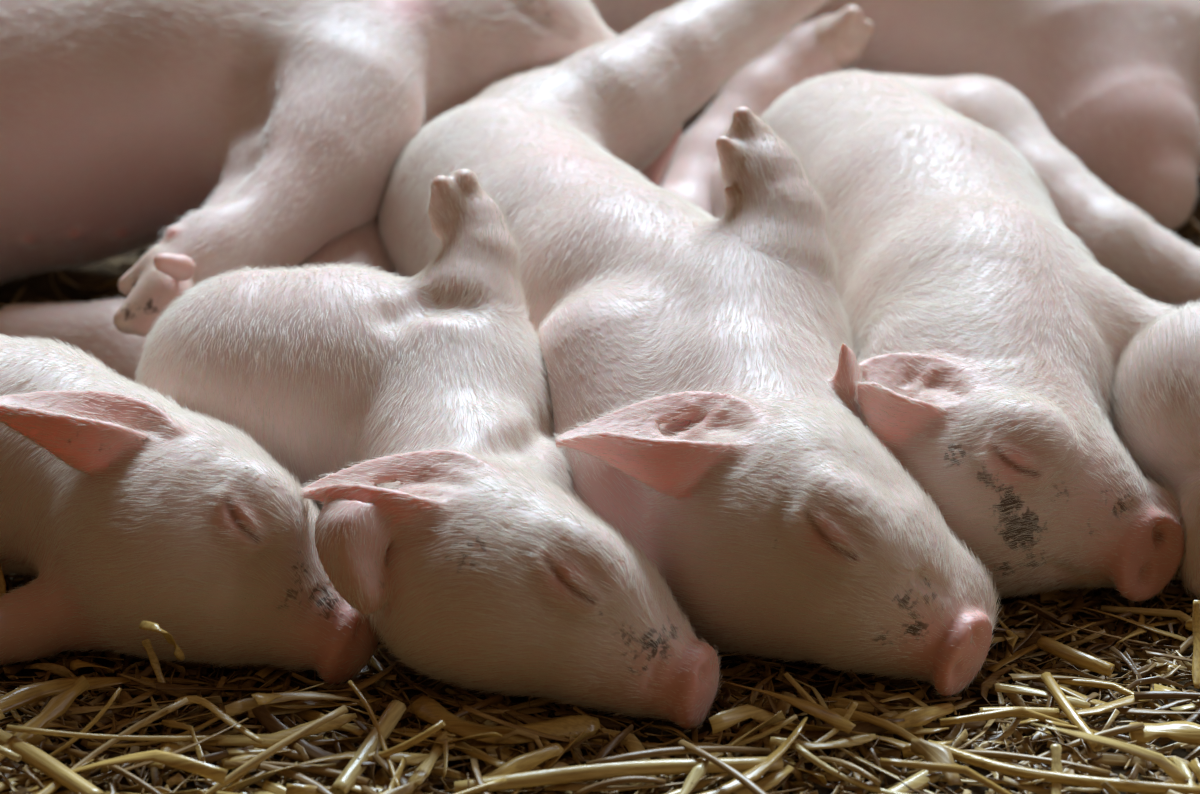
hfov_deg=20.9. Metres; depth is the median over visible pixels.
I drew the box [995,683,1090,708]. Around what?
stalk
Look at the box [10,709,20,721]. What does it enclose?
stalk
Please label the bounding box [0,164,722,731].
piglet
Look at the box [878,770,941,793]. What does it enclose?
stalk
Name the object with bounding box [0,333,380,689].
piglet
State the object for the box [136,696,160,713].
stalk
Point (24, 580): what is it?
stalk
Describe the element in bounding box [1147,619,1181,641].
stalk
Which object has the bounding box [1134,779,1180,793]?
stalk
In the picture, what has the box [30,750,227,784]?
stalk
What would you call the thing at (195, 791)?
stalk
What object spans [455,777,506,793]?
stalk
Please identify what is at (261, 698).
stalk
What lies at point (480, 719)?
stalk
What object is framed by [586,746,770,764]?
stalk
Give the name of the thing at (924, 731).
stalk
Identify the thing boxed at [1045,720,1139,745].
stalk
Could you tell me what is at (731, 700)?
stalk
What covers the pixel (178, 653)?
stalk
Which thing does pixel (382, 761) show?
stalk
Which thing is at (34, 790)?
stalk
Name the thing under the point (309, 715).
stalk
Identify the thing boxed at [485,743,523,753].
stalk
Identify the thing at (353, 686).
stalk
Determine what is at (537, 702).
stalk
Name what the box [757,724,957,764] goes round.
stalk
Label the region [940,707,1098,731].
stalk
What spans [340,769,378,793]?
stalk
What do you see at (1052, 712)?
stalk
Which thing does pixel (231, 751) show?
stalk
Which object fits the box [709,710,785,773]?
stalk
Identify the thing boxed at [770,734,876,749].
stalk
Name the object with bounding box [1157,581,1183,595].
stalk
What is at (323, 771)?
stalk
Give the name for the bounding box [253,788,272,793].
stalk
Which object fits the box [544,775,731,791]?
stalk
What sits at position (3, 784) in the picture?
stalk
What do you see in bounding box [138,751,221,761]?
stalk
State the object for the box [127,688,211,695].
stalk
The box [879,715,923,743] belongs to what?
stalk
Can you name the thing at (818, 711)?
stalk
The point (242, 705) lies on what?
stalk
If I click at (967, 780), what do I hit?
stalk
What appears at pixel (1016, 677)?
stalk
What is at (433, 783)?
stalk
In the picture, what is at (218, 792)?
stalk
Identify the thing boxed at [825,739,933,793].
stalk
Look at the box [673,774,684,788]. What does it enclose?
stalk
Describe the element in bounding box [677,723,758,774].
stalk
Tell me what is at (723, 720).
stalk
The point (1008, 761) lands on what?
stalk
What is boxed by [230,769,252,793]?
stalk
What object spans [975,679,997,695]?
stalk
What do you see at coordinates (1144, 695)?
stalk
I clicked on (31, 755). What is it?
stalk
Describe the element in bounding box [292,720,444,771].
stalk
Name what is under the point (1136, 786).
stalk
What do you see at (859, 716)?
stalk
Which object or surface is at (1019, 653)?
stalk
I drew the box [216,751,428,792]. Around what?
stalk
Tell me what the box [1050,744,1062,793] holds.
stalk
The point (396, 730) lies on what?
stalk
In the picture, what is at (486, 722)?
stalk
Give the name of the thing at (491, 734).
stalk
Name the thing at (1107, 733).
stalk
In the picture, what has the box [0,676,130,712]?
stalk
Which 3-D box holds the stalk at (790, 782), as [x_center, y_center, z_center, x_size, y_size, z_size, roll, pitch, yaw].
[0.089,0.146,1.185,0.049,0.011,0.007,13,27,28]
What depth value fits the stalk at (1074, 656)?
1.27 m
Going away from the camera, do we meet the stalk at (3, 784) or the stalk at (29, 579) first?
the stalk at (3, 784)
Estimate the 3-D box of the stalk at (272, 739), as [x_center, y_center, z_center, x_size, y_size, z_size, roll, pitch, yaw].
[-0.123,0.126,1.215,0.065,0.009,0.013,-1,24,-3]
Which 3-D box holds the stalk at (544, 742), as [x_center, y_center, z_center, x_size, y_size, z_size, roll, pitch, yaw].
[-0.035,0.122,1.236,0.009,0.014,0.082,-14,28,-29]
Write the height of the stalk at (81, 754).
0.009 m
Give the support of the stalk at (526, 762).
on the litter
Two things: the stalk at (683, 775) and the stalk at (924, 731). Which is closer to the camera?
the stalk at (683, 775)
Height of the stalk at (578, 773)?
0.008 m
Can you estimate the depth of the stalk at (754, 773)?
1.19 m
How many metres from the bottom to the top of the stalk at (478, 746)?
0.008 m
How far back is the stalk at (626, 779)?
1.18 m
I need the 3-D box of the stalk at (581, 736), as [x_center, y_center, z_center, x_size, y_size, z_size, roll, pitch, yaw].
[-0.019,0.136,1.197,0.014,0.015,0.046,11,26,24]
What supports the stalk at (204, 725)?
on the litter
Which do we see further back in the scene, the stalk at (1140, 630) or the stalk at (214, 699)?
the stalk at (1140, 630)
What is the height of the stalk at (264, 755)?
0.027 m
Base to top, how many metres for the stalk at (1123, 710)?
0.010 m
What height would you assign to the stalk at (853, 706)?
0.012 m
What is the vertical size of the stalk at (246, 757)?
0.005 m
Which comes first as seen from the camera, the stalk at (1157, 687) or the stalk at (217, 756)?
the stalk at (217, 756)
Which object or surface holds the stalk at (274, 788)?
on the litter
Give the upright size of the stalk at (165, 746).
0.006 m
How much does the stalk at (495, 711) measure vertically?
0.012 m
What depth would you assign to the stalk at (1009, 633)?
1.30 m
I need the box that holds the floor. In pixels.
[0,134,1199,793]
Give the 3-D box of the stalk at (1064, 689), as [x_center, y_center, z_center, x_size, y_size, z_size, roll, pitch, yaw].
[0.187,0.117,1.252,0.065,0.012,0.012,13,27,26]
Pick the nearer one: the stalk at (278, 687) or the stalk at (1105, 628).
the stalk at (278, 687)
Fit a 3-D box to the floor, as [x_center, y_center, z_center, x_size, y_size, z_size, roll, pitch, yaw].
[0.000,-0.085,1.727,2.200,0.010,2.350,0,24,0]
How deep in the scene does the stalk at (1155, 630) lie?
1.30 m
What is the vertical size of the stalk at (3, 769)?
0.010 m
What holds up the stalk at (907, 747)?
on the litter
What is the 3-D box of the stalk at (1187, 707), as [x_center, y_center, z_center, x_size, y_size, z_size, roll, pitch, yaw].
[0.244,0.116,1.245,0.054,0.005,0.011,-4,24,-8]
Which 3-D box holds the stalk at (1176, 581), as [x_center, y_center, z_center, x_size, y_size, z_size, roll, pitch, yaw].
[0.237,0.072,1.367,0.009,0.006,0.055,-10,26,-22]
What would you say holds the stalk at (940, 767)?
on the litter
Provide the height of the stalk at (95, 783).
0.009 m
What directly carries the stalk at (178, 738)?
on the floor
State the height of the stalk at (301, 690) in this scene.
0.012 m
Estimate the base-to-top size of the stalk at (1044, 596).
0.007 m
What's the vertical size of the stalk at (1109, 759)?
0.008 m
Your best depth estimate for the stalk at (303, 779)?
1.19 m
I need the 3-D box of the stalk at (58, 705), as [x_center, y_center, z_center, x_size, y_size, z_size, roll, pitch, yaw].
[-0.213,0.125,1.210,0.007,0.018,0.068,17,29,33]
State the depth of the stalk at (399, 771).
1.18 m
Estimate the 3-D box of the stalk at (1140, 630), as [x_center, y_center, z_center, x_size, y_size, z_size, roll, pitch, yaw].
[0.215,0.094,1.300,0.008,0.006,0.033,11,26,24]
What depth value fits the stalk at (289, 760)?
1.20 m
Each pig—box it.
[0,0,620,336]
[590,0,1199,231]
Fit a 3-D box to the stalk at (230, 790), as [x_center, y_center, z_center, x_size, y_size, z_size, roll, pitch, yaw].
[-0.132,0.141,1.183,0.006,0.010,0.028,12,27,25]
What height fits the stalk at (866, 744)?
0.009 m
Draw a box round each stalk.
[0,565,5,595]
[0,675,89,760]
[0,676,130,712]
[0,709,4,719]
[0,729,105,793]
[0,737,70,791]
[0,745,21,761]
[0,759,23,778]
[0,765,15,773]
[4,724,52,745]
[6,725,229,741]
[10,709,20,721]
[22,573,33,583]
[23,573,31,585]
[28,687,121,767]
[28,759,93,793]
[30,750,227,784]
[36,780,61,793]
[42,744,161,793]
[43,721,80,731]
[52,697,188,793]
[53,762,140,793]
[66,696,222,715]
[70,659,113,672]
[87,710,225,747]
[92,718,247,781]
[105,789,204,793]
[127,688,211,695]
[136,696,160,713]
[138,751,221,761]
[139,621,184,660]
[140,676,289,696]
[142,638,165,682]
[142,683,323,727]
[147,726,246,768]
[149,741,194,768]
[155,682,309,692]
[159,714,215,724]
[161,660,259,672]
[161,720,206,763]
[162,746,253,771]
[175,695,263,743]
[200,713,356,747]
[202,676,364,694]
[205,705,347,793]
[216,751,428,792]
[216,761,369,785]
[216,791,238,793]
[221,750,292,769]
[224,691,359,716]
[224,761,332,793]
[225,763,260,792]
[226,737,345,754]
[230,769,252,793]
[233,758,296,792]
[235,746,336,769]
[248,660,397,717]
[251,686,299,704]
[252,705,375,766]
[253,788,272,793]
[255,665,280,678]
[262,780,285,793]
[264,668,288,681]
[267,698,381,708]
[285,754,452,793]
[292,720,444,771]
[294,710,368,736]
[294,777,336,786]
[321,700,400,727]
[322,709,471,750]
[323,728,469,744]
[324,737,455,753]
[325,732,525,756]
[330,700,405,793]
[337,769,460,785]
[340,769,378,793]
[348,680,402,791]
[349,723,415,733]
[350,783,428,793]
[364,694,503,771]
[367,656,397,681]
[372,680,405,705]
[372,753,423,793]
[374,768,390,785]
[379,652,509,713]
[380,756,406,793]
[383,779,420,793]
[388,738,507,748]
[399,662,409,705]
[406,708,466,784]
[408,732,501,751]
[410,695,600,743]
[413,728,540,768]
[420,738,447,779]
[424,724,506,767]
[445,688,558,756]
[447,715,492,736]
[454,756,782,792]
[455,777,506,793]
[463,705,606,745]
[465,705,546,722]
[471,758,490,793]
[474,743,563,793]
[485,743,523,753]
[509,697,635,716]
[511,788,521,793]
[523,729,586,793]
[527,742,535,793]
[537,760,589,767]
[543,733,609,762]
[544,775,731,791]
[571,776,665,793]
[578,774,688,791]
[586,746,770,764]
[588,728,656,777]
[647,714,797,749]
[657,775,691,793]
[666,772,727,793]
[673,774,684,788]
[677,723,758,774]
[678,739,766,793]
[679,759,708,793]
[699,717,807,793]
[705,691,796,786]
[709,704,818,740]
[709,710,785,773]
[715,690,849,706]
[717,681,855,733]
[729,765,793,793]
[752,718,780,752]
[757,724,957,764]
[760,718,904,739]
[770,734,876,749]
[782,673,827,708]
[782,754,826,784]
[784,672,880,787]
[789,781,806,793]
[791,741,907,793]
[793,688,876,769]
[804,756,880,785]
[808,701,857,750]
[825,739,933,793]
[826,697,945,717]
[828,705,948,734]
[830,708,918,741]
[831,704,882,753]
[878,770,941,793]
[879,692,942,721]
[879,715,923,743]
[880,758,1011,793]
[891,703,954,728]
[902,740,954,757]
[911,739,962,785]
[928,740,1199,793]
[937,778,1044,784]
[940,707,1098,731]
[961,736,1039,744]
[963,749,1110,777]
[974,746,1133,793]
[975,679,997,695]
[980,706,1059,718]
[983,622,1095,671]
[984,658,1008,684]
[991,637,1014,643]
[993,611,1131,634]
[995,618,1055,628]
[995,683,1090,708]
[996,616,1018,656]
[998,722,1144,784]
[999,629,1105,660]
[1009,594,1039,613]
[1009,674,1135,690]
[1009,695,1154,724]
[1010,667,1152,719]
[1016,586,1093,614]
[1023,657,1056,699]
[1026,681,1045,686]
[1029,718,1056,742]
[1031,679,1185,720]
[1031,723,1196,784]
[1036,636,1114,676]
[1039,585,1085,602]
[1040,672,1102,751]
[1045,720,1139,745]
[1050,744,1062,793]
[1061,752,1158,769]
[1082,607,1193,644]
[1092,638,1177,674]
[1100,602,1116,663]
[1101,605,1191,620]
[1103,595,1163,608]
[1103,707,1199,714]
[1115,613,1145,644]
[1130,721,1199,745]
[1132,691,1143,717]
[1134,691,1199,699]
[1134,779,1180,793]
[1145,650,1191,662]
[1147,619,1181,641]
[1150,684,1199,696]
[1153,657,1177,664]
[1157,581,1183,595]
[1166,634,1192,660]
[1170,701,1199,714]
[1173,757,1193,793]
[1174,580,1195,595]
[1186,619,1192,630]
[1187,758,1199,781]
[1192,600,1199,688]
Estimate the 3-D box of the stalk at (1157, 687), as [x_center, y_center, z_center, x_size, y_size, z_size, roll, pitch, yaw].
[0.227,0.113,1.240,0.014,0.018,0.045,-12,27,-25]
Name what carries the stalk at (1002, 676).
on the litter
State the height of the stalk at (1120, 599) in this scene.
0.005 m
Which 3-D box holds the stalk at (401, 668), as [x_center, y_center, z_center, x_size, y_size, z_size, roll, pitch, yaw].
[-0.074,0.107,1.282,0.011,0.004,0.078,0,24,1]
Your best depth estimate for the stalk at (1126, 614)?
1.31 m
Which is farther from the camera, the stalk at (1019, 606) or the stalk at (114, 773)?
the stalk at (1019, 606)
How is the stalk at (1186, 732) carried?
on the litter
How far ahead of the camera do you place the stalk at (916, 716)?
1.23 m
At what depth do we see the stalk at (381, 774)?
1.19 m
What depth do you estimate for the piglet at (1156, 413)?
1.33 m
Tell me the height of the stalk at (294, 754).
0.006 m
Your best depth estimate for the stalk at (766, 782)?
1.19 m
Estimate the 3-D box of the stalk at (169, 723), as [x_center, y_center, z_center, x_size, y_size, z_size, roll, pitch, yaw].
[-0.152,0.129,1.209,0.007,0.007,0.042,-13,27,-27]
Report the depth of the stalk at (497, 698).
1.24 m
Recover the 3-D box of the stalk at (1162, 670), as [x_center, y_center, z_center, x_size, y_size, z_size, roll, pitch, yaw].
[0.212,0.103,1.293,0.006,0.008,0.045,-19,30,-36]
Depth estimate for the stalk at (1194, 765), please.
1.19 m
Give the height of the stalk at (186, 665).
0.005 m
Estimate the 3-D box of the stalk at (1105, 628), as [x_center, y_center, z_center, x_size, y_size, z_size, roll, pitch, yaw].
[0.205,0.098,1.304,0.008,0.007,0.055,4,24,10]
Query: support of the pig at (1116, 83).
on the floor
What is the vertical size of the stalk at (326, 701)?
0.009 m
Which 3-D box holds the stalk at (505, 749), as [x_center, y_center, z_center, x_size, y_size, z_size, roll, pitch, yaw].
[-0.063,0.130,1.217,0.079,0.010,0.012,3,24,6]
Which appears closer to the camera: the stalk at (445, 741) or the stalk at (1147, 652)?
the stalk at (445, 741)
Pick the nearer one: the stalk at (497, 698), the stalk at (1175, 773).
the stalk at (1175, 773)
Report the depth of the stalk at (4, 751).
1.19 m
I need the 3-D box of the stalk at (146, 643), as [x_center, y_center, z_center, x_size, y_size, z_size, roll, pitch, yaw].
[-0.171,0.102,1.249,0.009,0.021,0.004,6,25,14]
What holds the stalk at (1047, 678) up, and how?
on the litter
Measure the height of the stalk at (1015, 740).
0.005 m
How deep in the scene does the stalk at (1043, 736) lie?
1.23 m
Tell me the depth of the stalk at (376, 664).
1.28 m
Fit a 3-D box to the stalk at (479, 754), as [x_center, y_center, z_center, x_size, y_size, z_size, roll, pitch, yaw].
[-0.050,0.130,1.207,0.005,0.006,0.047,-20,31,-37]
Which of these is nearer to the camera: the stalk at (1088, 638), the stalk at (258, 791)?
the stalk at (258, 791)
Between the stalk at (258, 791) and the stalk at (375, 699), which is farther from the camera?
the stalk at (375, 699)
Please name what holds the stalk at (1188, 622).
on the litter
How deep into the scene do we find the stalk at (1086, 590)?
1.33 m
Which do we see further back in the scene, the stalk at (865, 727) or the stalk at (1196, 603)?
the stalk at (1196, 603)
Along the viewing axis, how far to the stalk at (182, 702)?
1.21 m
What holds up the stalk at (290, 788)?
on the litter
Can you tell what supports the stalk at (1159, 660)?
on the litter
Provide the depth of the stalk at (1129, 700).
1.24 m
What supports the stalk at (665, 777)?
on the litter
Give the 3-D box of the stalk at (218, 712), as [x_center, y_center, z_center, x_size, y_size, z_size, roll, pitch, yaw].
[-0.141,0.120,1.214,0.040,0.009,0.007,12,27,26]
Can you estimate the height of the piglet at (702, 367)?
0.167 m
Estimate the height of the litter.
0.038 m
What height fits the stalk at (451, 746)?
0.014 m
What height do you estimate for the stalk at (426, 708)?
0.009 m
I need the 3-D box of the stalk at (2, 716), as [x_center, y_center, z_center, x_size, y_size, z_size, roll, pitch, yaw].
[-0.240,0.127,1.207,0.038,0.023,0.007,0,24,-1]
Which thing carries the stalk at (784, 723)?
on the litter
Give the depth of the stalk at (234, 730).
1.23 m
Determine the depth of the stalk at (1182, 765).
1.19 m
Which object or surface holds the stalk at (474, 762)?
on the litter
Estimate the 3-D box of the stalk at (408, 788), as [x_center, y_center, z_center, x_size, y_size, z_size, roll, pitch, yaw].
[-0.086,0.148,1.167,0.055,0.006,0.008,-22,32,-40]
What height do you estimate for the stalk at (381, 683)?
0.007 m
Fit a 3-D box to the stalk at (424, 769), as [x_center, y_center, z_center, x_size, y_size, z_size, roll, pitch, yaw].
[-0.058,0.131,1.211,0.008,0.010,0.069,6,25,13]
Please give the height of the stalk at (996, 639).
0.005 m
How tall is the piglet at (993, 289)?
0.128 m
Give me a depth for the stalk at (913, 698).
1.25 m
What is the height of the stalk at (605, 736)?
0.010 m
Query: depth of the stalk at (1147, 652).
1.27 m
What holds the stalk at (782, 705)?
on the litter
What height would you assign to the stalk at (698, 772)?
0.012 m
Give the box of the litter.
[0,135,1199,793]
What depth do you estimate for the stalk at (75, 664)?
1.27 m
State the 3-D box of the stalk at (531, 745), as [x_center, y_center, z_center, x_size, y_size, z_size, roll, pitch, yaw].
[-0.027,0.144,1.185,0.007,0.010,0.078,2,24,4]
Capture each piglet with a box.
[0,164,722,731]
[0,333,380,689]
[375,0,1002,697]
[707,68,1199,603]
[1109,298,1199,598]
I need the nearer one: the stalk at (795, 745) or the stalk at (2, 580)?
the stalk at (795, 745)
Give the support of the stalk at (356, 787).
on the litter
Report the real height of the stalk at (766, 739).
0.008 m
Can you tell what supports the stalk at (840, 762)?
on the litter
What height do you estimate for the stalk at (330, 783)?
0.005 m
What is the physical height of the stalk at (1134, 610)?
0.011 m
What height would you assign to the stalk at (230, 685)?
0.011 m
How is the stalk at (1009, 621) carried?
on the litter
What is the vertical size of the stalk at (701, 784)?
0.004 m
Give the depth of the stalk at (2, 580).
1.30 m
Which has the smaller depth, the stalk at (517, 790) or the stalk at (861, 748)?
the stalk at (517, 790)
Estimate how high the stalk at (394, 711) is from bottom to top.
0.012 m
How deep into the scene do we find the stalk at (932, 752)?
1.20 m
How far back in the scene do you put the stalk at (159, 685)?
1.25 m
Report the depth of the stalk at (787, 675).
1.24 m
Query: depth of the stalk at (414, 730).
1.23 m
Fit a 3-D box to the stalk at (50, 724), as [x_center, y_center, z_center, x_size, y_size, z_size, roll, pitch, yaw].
[-0.203,0.125,1.226,0.022,0.004,0.005,12,27,25]
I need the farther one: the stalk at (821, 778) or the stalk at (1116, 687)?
the stalk at (1116, 687)
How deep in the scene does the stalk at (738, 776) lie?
1.18 m
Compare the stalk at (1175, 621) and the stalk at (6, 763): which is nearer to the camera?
the stalk at (6, 763)
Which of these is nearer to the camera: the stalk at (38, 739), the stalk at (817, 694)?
the stalk at (38, 739)
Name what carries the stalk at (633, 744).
on the litter
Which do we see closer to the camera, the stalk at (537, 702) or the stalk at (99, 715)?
the stalk at (99, 715)
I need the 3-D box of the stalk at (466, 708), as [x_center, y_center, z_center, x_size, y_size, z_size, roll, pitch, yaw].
[-0.022,0.125,1.216,0.059,0.020,0.010,-2,24,-4]
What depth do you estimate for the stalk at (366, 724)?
1.21 m
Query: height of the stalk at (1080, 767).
0.007 m
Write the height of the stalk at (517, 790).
0.009 m
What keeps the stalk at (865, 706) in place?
on the litter
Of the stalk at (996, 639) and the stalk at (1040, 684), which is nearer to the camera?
the stalk at (1040, 684)
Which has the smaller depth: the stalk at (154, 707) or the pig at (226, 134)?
the stalk at (154, 707)
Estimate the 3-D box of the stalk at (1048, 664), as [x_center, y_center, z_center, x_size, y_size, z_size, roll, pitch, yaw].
[0.172,0.111,1.276,0.007,0.006,0.042,12,27,26]
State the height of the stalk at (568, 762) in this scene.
0.006 m
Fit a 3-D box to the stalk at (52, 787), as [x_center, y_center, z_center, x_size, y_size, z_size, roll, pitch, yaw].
[-0.207,0.148,1.172,0.005,0.008,0.046,16,28,31]
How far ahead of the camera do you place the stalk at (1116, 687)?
1.25 m
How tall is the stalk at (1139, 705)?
0.009 m
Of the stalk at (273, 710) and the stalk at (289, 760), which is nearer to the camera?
the stalk at (289, 760)
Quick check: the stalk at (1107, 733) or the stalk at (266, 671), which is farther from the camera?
the stalk at (266, 671)
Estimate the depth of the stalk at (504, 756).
1.21 m
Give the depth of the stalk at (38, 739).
1.22 m
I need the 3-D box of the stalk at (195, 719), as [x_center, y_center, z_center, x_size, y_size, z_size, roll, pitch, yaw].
[-0.148,0.120,1.241,0.045,0.007,0.006,-18,30,-34]

